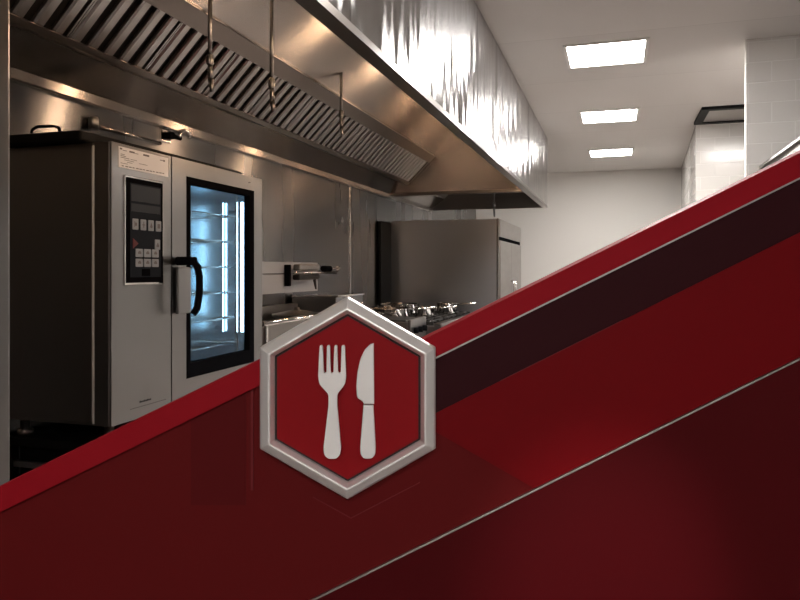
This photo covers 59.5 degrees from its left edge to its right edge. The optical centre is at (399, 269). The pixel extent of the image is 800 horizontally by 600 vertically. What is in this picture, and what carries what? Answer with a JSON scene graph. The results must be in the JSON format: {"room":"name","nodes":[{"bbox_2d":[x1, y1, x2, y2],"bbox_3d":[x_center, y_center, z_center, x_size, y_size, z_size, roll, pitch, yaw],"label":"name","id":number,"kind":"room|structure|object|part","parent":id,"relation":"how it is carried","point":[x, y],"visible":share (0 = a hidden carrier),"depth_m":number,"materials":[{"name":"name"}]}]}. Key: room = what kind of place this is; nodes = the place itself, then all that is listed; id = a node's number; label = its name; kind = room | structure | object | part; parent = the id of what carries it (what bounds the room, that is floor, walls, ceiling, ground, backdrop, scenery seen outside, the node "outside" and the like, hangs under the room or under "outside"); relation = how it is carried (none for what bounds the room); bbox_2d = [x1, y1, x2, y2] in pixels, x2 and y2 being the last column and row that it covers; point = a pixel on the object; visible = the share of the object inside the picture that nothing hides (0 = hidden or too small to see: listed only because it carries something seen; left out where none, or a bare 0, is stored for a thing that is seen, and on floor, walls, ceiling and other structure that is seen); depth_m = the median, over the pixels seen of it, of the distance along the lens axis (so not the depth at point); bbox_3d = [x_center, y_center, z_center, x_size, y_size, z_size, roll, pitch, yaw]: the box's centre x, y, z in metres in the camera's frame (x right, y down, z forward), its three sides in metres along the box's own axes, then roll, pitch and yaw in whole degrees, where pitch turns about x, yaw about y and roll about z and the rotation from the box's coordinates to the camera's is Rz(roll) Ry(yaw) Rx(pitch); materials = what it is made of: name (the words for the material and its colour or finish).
{"room":"commercial kitchen","nodes":[
{"label":"commercial kitchen","id":0,"kind":"room"},
{"bbox_2d":[10,82,475,434],"bbox_3d":[-1.023,-0.190,4.872,0.120,2.920,15.900,0,0,17],"label":"wall","id":1,"kind":"structure","parent":0,"point":[306,217],"depth_m":5.38,"materials":[{"name":"silver metal"}]},
{"bbox_2d":[88,116,98,130],"bbox_3d":[-1.432,-0.685,3.271,0.046,0.061,0.045,0,0,17],"label":"bracket","id":2,"kind":"object","parent":1,"relation":"attached to","point":[93,121],"visible":1,"depth_m":3.25,"materials":[{"name":"silver metal"}]},
{"bbox_2d":[99,124,161,144],"bbox_3d":[-1.366,-0.683,3.538,0.022,0.022,0.490,0,0,17],"label":"gas pipe","id":3,"kind":"object","parent":1,"relation":"attached to","point":[103,127],"visible":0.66,"depth_m":3.52,"materials":[{"name":"silver metal"}]},
{"bbox_2d":[159,128,190,143],"bbox_3d":[-1.239,-0.743,3.873,0.060,0.096,0.224,0,0,17],"label":"valve","id":4,"kind":"object","parent":1,"relation":"attached to","point":[165,136],"visible":1,"depth_m":3.80,"materials":[{"name":"silver metal"}]},
{"bbox_3d":[-1.280,-0.730,3.815,0.015,0.070,0.090,0,0,17],"label":"plate","id":5,"kind":"part","parent":4,"relation":"part of","materials":[{"name":"silver metal"}]},
{"bbox_3d":[-1.205,-0.758,3.915,0.018,0.064,0.122,0,0,17],"label":"lever","id":6,"kind":"part","parent":4,"relation":"part of","materials":[{"name":"silver metal"}]},
{"bbox_2d":[10,0,547,211],"bbox_3d":[-0.079,-1.205,5.128,1.530,0.880,8.080,0,0,17],"label":"exhaust hood","id":7,"kind":"object","parent":1,"relation":"attached to","point":[433,104],"visible":1,"depth_m":3.94,"materials":[{"name":"silver metal"}]},
{"bbox_2d":[206,0,213,91],"bbox_3d":[-0.862,-1.079,3.179,0.034,0.541,0.036,0,0,17],"label":"spray nozzle","id":8,"kind":"object","parent":7,"relation":"hanging from","point":[209,57],"visible":1,"depth_m":3.17,"materials":[{"name":"silver metal"}]},
{"bbox_3d":[-0.790,-0.792,5.349,0.041,0.055,8.050,0,0,17],"label":"wall rail","id":9,"kind":"part","parent":7,"relation":"part of","materials":[{"name":"silver metal"}]},
{"bbox_3d":[-0.707,-0.862,5.323,0.183,0.123,8.050,0,0,17],"label":"panel","id":10,"kind":"part","parent":7,"relation":"part of","materials":[{"name":"silver metal"}]},
{"bbox_2d":[268,0,274,112],"bbox_3d":[-0.638,-1.112,3.481,0.034,0.656,0.036,0,0,17],"label":"spray nozzle","id":11,"kind":"object","parent":7,"relation":"hanging from","point":[271,81],"visible":1,"depth_m":3.47,"materials":[{"name":"silver metal"}]},
{"bbox_3d":[-0.139,-1.427,5.147,0.414,0.414,8.050,0,0,17],"label":"plenum panel","id":12,"kind":"part","parent":7,"relation":"part of","materials":[{"name":"silver metal"}]},
{"bbox_3d":[-0.359,-1.225,1.671,0.015,0.840,1.277,0,0,17],"label":"panel","id":13,"kind":"part","parent":7,"relation":"part of","materials":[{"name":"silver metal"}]},
{"bbox_2d":[338,72,343,135],"bbox_3d":[-0.395,-1.115,4.688,0.034,0.431,0.036,0,0,17],"label":"spray nozzle","id":14,"kind":"object","parent":7,"relation":"hanging from","point":[340,112],"visible":1,"depth_m":4.68,"materials":[{"name":"silver metal"}]},
{"bbox_3d":[0.152,-1.225,3.319,0.015,0.840,2.167,0,0,17],"label":"panel","id":15,"kind":"part","parent":7,"relation":"part of","materials":[{"name":"silver metal"}]},
{"bbox_3d":[0.612,-1.230,7.348,1.477,0.799,0.020,0,0,17],"label":"dividing panel","id":16,"kind":"part","parent":7,"relation":"part of","materials":[{"name":"silver metal"}]},
{"bbox_3d":[0.593,-0.813,7.354,1.437,0.034,0.060,0,0,17],"label":"cross rail","id":17,"kind":"part","parent":7,"relation":"part of","materials":[{"name":"silver metal"}]},
{"bbox_3d":[1.116,-1.212,8.980,1.524,0.865,0.015,0,0,17],"label":"panel","id":18,"kind":"part","parent":7,"relation":"part of","materials":[{"name":"silver metal"}]},
{"bbox_2d":[492,193,494,216],"bbox_3d":[1.080,-1.115,8.042,0.034,1.011,0.036,0,0,17],"label":"spray nozzle","id":19,"kind":"object","parent":7,"relation":"hanging from","point":[493,203],"visible":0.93,"depth_m":8.03,"materials":[{"name":"silver metal"}]},
{"bbox_3d":[0.792,-1.225,5.382,0.015,0.840,2.147,0,0,17],"label":"panel","id":20,"kind":"part","parent":7,"relation":"part of","materials":[{"name":"silver metal"}]},
{"bbox_3d":[1.473,-1.225,7.579,0.015,0.840,2.447,0,0,17],"label":"panel","id":21,"kind":"part","parent":7,"relation":"part of","materials":[{"name":"silver metal"}]},
{"bbox_2d":[262,274,317,293],"bbox_3d":[-0.868,0.101,5.164,0.012,0.138,1.250,0,0,17],"label":"panel","id":22,"kind":"structure","parent":1,"relation":"attached to","point":[272,283],"depth_m":5.15,"materials":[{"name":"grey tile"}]},
{"bbox_2d":[284,264,340,288],"bbox_3d":[-0.651,0.054,5.554,0.099,0.197,0.855,0,0,22],"label":"faucet","id":23,"kind":"object","parent":22,"relation":"attached to","point":[304,271],"visible":1,"depth_m":5.32,"materials":[{"name":"silver metal"}]},
{"bbox_3d":[-0.833,0.040,5.187,0.042,0.160,0.035,0,0,17],"label":"mounting plate","id":24,"kind":"part","parent":23,"relation":"part of","materials":[{"name":"black plastic"}]},
{"bbox_3d":[-0.645,0.020,5.497,0.031,0.018,0.722,0,0,20],"label":"spout","id":25,"kind":"part","parent":23,"relation":"part of","materials":[{"name":"silver metal"}]},
{"bbox_3d":[-0.598,-0.012,5.703,0.046,0.046,0.140,0,0,17],"label":"lever knob","id":26,"kind":"part","parent":23,"relation":"part of","materials":[{"name":"black plastic"}]},
{"bbox_2d":[262,261,317,273],"bbox_3d":[-0.868,-0.018,5.164,0.012,0.085,1.250,0,0,17],"label":"shelf","id":27,"kind":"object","parent":1,"relation":"attached to","point":[267,267],"depth_m":5.06,"materials":[{"name":"grey metal"}]},
{"bbox_2d":[350,187,350,292],"bbox_3d":[-0.460,0.250,6.477,0.007,2.040,0.020,0,0,17],"label":"trim","id":28,"kind":"structure","parent":1,"relation":"attached to","point":[350,187],"depth_m":6.47,"materials":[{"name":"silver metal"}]},
{"bbox_2d":[476,168,680,287],"bbox_3d":[2.966,-0.190,11.880,3.350,2.920,0.150,0,0,17],"label":"wall","id":29,"kind":"structure","parent":0,"point":[586,212],"depth_m":11.76,"materials":[{"name":"white paint"}]},
{"bbox_2d":[475,0,799,172],"bbox_3d":[1.575,-1.690,4.066,5.600,0.080,15.900,0,0,17],"label":"ceiling","id":30,"kind":"structure","parent":0,"point":[695,60],"depth_m":5.68,"materials":[{"name":"white paint"}]},
{"bbox_2d":[563,37,649,68],"bbox_3d":[1.570,-1.644,5.334,0.600,0.012,0.600,0,0,17],"label":"recessed light","id":31,"kind":"object","parent":30,"relation":"in","point":[626,51],"visible":1,"depth_m":5.31,"materials":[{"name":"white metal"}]},
{"bbox_2d":[579,108,639,123],"bbox_3d":[2.236,-1.644,7.484,0.600,0.012,0.600,0,0,17],"label":"recessed light","id":32,"kind":"object","parent":30,"relation":"in","point":[626,114],"visible":1,"depth_m":7.44,"materials":[{"name":"white plastic"}]},
{"bbox_2d":[588,148,633,156],"bbox_3d":[2.959,-1.644,9.814,0.600,0.012,0.600,0,0,17],"label":"recessed light","id":33,"kind":"object","parent":30,"relation":"in","point":[618,151],"visible":1,"depth_m":9.78,"materials":[{"name":"white plastic"}]},
{"bbox_2d":[694,104,744,124],"bbox_3d":[3.709,-1.635,7.288,1.130,0.030,0.780,0,0,17],"label":"ceiling vent","id":34,"kind":"object","parent":30,"relation":"in","point":[726,113],"visible":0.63,"depth_m":7.37,"materials":[{"name":"black metal"}]},
{"bbox_3d":[3.714,-1.639,7.303,0.970,0.022,0.610,0,0,17],"label":"louver panel","id":35,"kind":"part","parent":34,"relation":"part of","materials":[{"name":"silver metal"}]},
{"bbox_2d":[681,122,744,208],"bbox_3d":[4.973,-0.190,9.373,2.250,2.920,3.750,0,0,17],"label":"wall","id":36,"kind":"structure","parent":0,"point":[714,159],"depth_m":7.87,"materials":[{"name":"white tile"}]},
{"bbox_2d":[745,35,799,176],"bbox_3d":[3.503,-0.190,4.740,2.115,2.920,0.070,0,0,17],"label":"wall partition","id":37,"kind":"structure","parent":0,"point":[772,65],"depth_m":4.97,"materials":[{"name":"white tile"}]},
{"bbox_2d":[759,137,799,168],"bbox_3d":[2.820,-0.671,4.051,1.052,0.142,1.648,0,0,17],"label":"canopy","id":38,"kind":"object","parent":37,"relation":"attached to","point":[793,147],"visible":0.42,"depth_m":4.29,"materials":[{"name":"silver metal"}]},
{"bbox_3d":[1.575,1.310,4.066,5.600,0.080,15.900,0,0,17],"label":"floor","id":39,"kind":"structure","parent":0,"visible":0},
{"bbox_2d":[0,0,9,484],"bbox_3d":[-1.514,0.255,1.576,0.855,2.030,0.725,0,0,17],"label":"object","id":40,"kind":"object","parent":39,"relation":"on","point":[4,4],"visible":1,"depth_m":1.78,"materials":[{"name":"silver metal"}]},
{"bbox_2d":[10,420,132,479],"bbox_3d":[-1.148,0.962,3.204,0.510,0.617,1.120,0,0,17],"label":"stand","id":41,"kind":"object","parent":39,"relation":"on","point":[49,442],"visible":0.06,"depth_m":2.75,"materials":[{"name":"black metal"}]},
{"bbox_3d":[-1.532,0.978,2.757,0.040,0.585,0.040,0,0,17],"label":"leg","id":42,"kind":"part","parent":41,"relation":"part of","materials":[{"name":"black metal"}]},
{"bbox_3d":[-1.312,0.759,2.690,0.420,0.022,0.018,0,0,17],"label":"tray rail","id":43,"kind":"part","parent":41,"relation":"part of","materials":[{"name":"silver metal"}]},
{"bbox_3d":[-1.304,0.968,2.718,0.420,0.565,0.010,0,0,17],"label":"panel","id":44,"kind":"part","parent":41,"relation":"part of","materials":[{"name":"black metal"}]},
{"bbox_3d":[-1.148,0.669,3.204,0.510,0.032,1.120,0,0,17],"label":"frame","id":45,"kind":"part","parent":41,"relation":"part of","materials":[{"name":"black metal"}]},
{"bbox_2d":[10,124,261,435],"bbox_3d":[-1.096,0.047,3.161,0.635,1.210,1.190,0,0,17],"label":"oven","id":46,"kind":"object","parent":41,"relation":"on","point":[136,270],"visible":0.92,"depth_m":2.70,"materials":[{"name":"silver metal"}]},
{"bbox_3d":[-1.357,-0.535,2.682,0.151,0.045,0.012,0,0,17],"label":"loop handle","id":47,"kind":"part","parent":46,"relation":"part of","materials":[{"name":"black plastic"}]},
{"bbox_3d":[-1.350,0.052,2.665,0.433,1.025,0.006,0,0,17],"label":"panel","id":48,"kind":"part","parent":46,"relation":"part of","materials":[{"name":"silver metal"}]},
{"bbox_3d":[-1.101,0.053,2.587,0.065,1.050,0.007,0,0,17],"label":"corner post","id":49,"kind":"part","parent":46,"relation":"part of","materials":[{"name":"silver metal"}]},
{"bbox_3d":[-1.014,0.051,2.750,0.012,1.053,0.363,0,0,17],"label":"panel","id":50,"kind":"part","parent":46,"relation":"part of","materials":[{"name":"silver metal"}]},
{"bbox_3d":[-1.004,-0.151,2.751,0.006,0.418,0.236,0,0,17],"label":"control panel","id":51,"kind":"part","parent":46,"relation":"part of","materials":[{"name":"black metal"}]},
{"bbox_3d":[-0.999,-0.152,2.750,0.003,0.360,0.186,0,0,17],"label":"control glass","id":52,"kind":"part","parent":46,"relation":"part of","materials":[{"name":"black glass"}]},
{"bbox_3d":[-0.923,0.086,2.980,0.017,0.197,0.090,0,0,17],"label":"lever plate","id":53,"kind":"part","parent":46,"relation":"part of","materials":[{"name":"silver metal"}]},
{"bbox_3d":[-0.887,0.069,2.950,0.112,0.249,0.051,0,0,17],"label":"handle","id":54,"kind":"part","parent":46,"relation":"part of","materials":[{"name":"black plastic"}]},
{"bbox_3d":[-0.857,0.051,3.304,0.040,1.053,0.777,0,0,17],"label":"door","id":55,"kind":"part","parent":46,"relation":"part of","materials":[{"name":"silver metal"}]},
{"bbox_2d":[262,303,319,345],"bbox_3d":[-0.781,0.760,4.524,0.508,1.020,1.340,0,0,17],"label":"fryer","id":56,"kind":"object","parent":39,"relation":"on","point":[277,320],"visible":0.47,"depth_m":4.33,"materials":[{"name":"silver metal"}]},
{"bbox_3d":[-0.551,0.295,4.453,0.027,0.027,1.340,0,0,17],"label":"rail","id":57,"kind":"part","parent":56,"relation":"part of","materials":[{"name":"silver metal"}]},
{"bbox_3d":[-0.705,0.287,4.783,0.340,0.066,0.340,0,0,17],"label":"tank lid","id":58,"kind":"part","parent":56,"relation":"part of","materials":[{"name":"silver metal"}]},
{"bbox_2d":[291,293,364,311],"bbox_3d":[-0.541,0.709,5.486,0.407,1.042,0.570,0,0,17],"label":"sink","id":59,"kind":"object","parent":39,"relation":"on","point":[314,302],"visible":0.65,"depth_m":5.24,"materials":[{"name":"silver metal"}]},
{"bbox_2d":[0,150,799,599],"bbox_3d":[0.015,0.467,1.625,2.069,1.605,0.320,0,0,0],"label":"banner","id":60,"kind":"object","parent":39,"relation":"on","point":[622,422],"visible":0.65,"depth_m":1.60,"materials":[{"name":"red paint"}]},
{"bbox_3d":[-0.586,0.363,1.619,0.866,0.481,0.063,0,0,0],"label":"rail","id":61,"kind":"part","parent":60,"relation":"part of","materials":[{"name":"red paint"}]},
{"bbox_3d":[-0.415,0.409,1.599,0.126,0.255,0.001,0,0,0],"label":"inset panel","id":62,"kind":"part","parent":60,"relation":"part of","materials":[{"name":"red plastic"}]},
{"bbox_3d":[-0.338,0.388,1.599,0.005,0.229,0.003,0,0,0],"label":"upright trim","id":63,"kind":"part","parent":60,"relation":"part of","materials":[{"name":"red plastic"}]},
{"bbox_2d":[260,297,435,498],"bbox_3d":[-0.118,0.288,1.571,0.396,0.456,0.032,0,0,0],"label":"badge","id":64,"kind":"object","parent":60,"relation":"attached to","point":[348,392],"visible":1,"depth_m":1.58,"materials":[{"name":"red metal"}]},
{"bbox_3d":[-0.118,0.288,1.585,0.332,0.384,0.006,0,0,0],"label":"plate","id":65,"kind":"part","parent":64,"relation":"part of","materials":[{"name":"red plastic"}]},
{"bbox_3d":[-0.077,0.526,1.599,0.245,0.084,0.002,0,0,0],"label":"chevron trim","id":66,"kind":"part","parent":60,"relation":"part of","materials":[{"name":"red plastic"}]},
{"bbox_3d":[0.015,0.646,1.595,1.974,1.026,0.620,0,0,17],"label":"silver trim","id":67,"kind":"part","parent":60,"relation":"part of","materials":[{"name":"grey"}]},
{"bbox_3d":[0.015,0.690,1.599,2.064,1.105,0.003,0,0,0],"label":"panel","id":68,"kind":"part","parent":60,"relation":"part of","materials":[{"name":"red paint"}]},
{"bbox_3d":[0.368,0.184,1.596,0.279,0.140,0.002,0,0,0],"label":"hairline trim","id":69,"kind":"part","parent":60,"relation":"part of","materials":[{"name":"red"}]},
{"bbox_3d":[0.448,-0.011,1.619,1.202,0.648,0.063,0,0,0],"label":"rail","id":70,"kind":"part","parent":60,"relation":"part of","materials":[{"name":"red paint"}]},
{"bbox_3d":[0.447,0.019,1.595,1.200,0.596,0.010,0,0,0],"label":"silver trim","id":71,"kind":"part","parent":60,"relation":"part of","materials":[{"name":"grey"}]},
{"bbox_2d":[383,316,426,337],"bbox_3d":[-0.078,0.820,5.447,0.525,0.900,0.440,0,0,17],"label":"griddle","id":72,"kind":"object","parent":39,"relation":"on","point":[417,326],"visible":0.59,"depth_m":5.33,"materials":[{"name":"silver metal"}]},
{"bbox_3d":[-0.104,0.379,5.455,0.430,0.012,0.400,0,0,17],"label":"hot plate","id":73,"kind":"part","parent":72,"relation":"part of","materials":[{"name":"grey metal"}]},
{"bbox_3d":[0.132,0.445,5.382,0.025,0.150,0.440,0,0,17],"label":"panel","id":74,"kind":"part","parent":72,"relation":"part of","materials":[{"name":"silver metal"}]},
{"bbox_2d":[410,311,471,335],"bbox_3d":[0.113,0.844,6.493,1.050,0.853,1.630,0,0,17],"label":"range","id":75,"kind":"object","parent":39,"relation":"on","point":[434,322],"visible":0.18,"depth_m":6.09,"materials":[{"name":"silver metal"}]},
{"bbox_2d":[375,311,396,315],"bbox_3d":[-0.188,0.381,5.910,0.454,0.073,0.272,0,0,24],"label":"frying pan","id":76,"kind":"object","parent":75,"relation":"on","point":[378,312],"visible":0.12,"depth_m":5.79,"materials":[{"name":"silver metal"}]},
{"bbox_3d":[-0.109,0.365,5.780,0.018,0.042,0.215,0,0,-44],"label":"handle","id":77,"kind":"part","parent":76,"relation":"part of","materials":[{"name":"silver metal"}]},
{"bbox_2d":[380,303,419,313],"bbox_3d":[0.001,0.372,6.826,0.421,0.090,0.392,0,0,-10],"label":"stock pot","id":78,"kind":"object","parent":75,"relation":"on","point":[411,305],"visible":0.45,"depth_m":6.68,"materials":[{"name":"silver metal"}]},
{"bbox_2d":[369,306,434,316],"bbox_3d":[-0.008,0.373,6.263,0.587,0.088,0.412,0,0,17],"label":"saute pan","id":79,"kind":"object","parent":75,"relation":"on","point":[401,311],"visible":0.66,"depth_m":6.17,"materials":[{"name":"silver metal"}]},
{"bbox_3d":[0.209,0.350,6.319,0.216,0.042,0.018,0,0,-6],"label":"handle","id":80,"kind":"part","parent":79,"relation":"part of","materials":[{"name":"silver metal"}]},
{"bbox_2d":[414,305,456,315],"bbox_3d":[0.322,0.370,6.444,0.392,0.093,0.192,0,0,17],"label":"pot","id":81,"kind":"object","parent":75,"relation":"on","point":[424,312],"visible":0.95,"depth_m":6.41,"materials":[{"name":"silver metal"}]},
{"bbox_3d":[0.419,0.345,6.454,0.214,0.042,0.018,0,0,6],"label":"handle","id":82,"kind":"part","parent":81,"relation":"part of","materials":[{"name":"silver metal"}]},
{"bbox_2d":[437,302,475,312],"bbox_3d":[0.555,0.363,6.863,0.409,0.108,0.212,0,0,17],"label":"saucepan","id":83,"kind":"object","parent":75,"relation":"on","point":[454,309],"visible":0.89,"depth_m":6.81,"materials":[{"name":"silver metal"}]},
{"bbox_3d":[0.635,0.330,6.786,0.214,0.042,0.018,0,0,32],"label":"handle","id":84,"kind":"part","parent":83,"relation":"part of","materials":[{"name":"silver metal"}]},
{"bbox_2d":[379,218,520,312],"bbox_3d":[0.667,0.370,7.980,1.252,1.800,1.960,0,0,17],"label":"refrigerator","id":85,"kind":"object","parent":39,"relation":"on","point":[424,262],"visible":0.56,"depth_m":7.38,"materials":[{"name":"silver metal"}]},
{"bbox_3d":[-0.158,-0.068,7.387,0.027,0.875,0.338,0,0,17],"label":"panel","id":86,"kind":"part","parent":85,"relation":"part of","materials":[{"name":"black metal"}]},
{"bbox_3d":[1.008,0.320,7.211,0.025,1.700,0.028,0,0,17],"label":"corner trim","id":87,"kind":"part","parent":85,"relation":"part of","materials":[{"name":"silver metal"}]},
{"bbox_3d":[1.144,0.412,7.589,0.019,1.435,0.795,0,0,17],"label":"door","id":88,"kind":"part","parent":85,"relation":"part of","materials":[{"name":"silver metal"}]},
{"bbox_3d":[1.382,0.412,8.358,0.019,1.435,0.795,0,0,17],"label":"door","id":89,"kind":"part","parent":85,"relation":"part of","materials":[{"name":"silver metal"}]}
]}

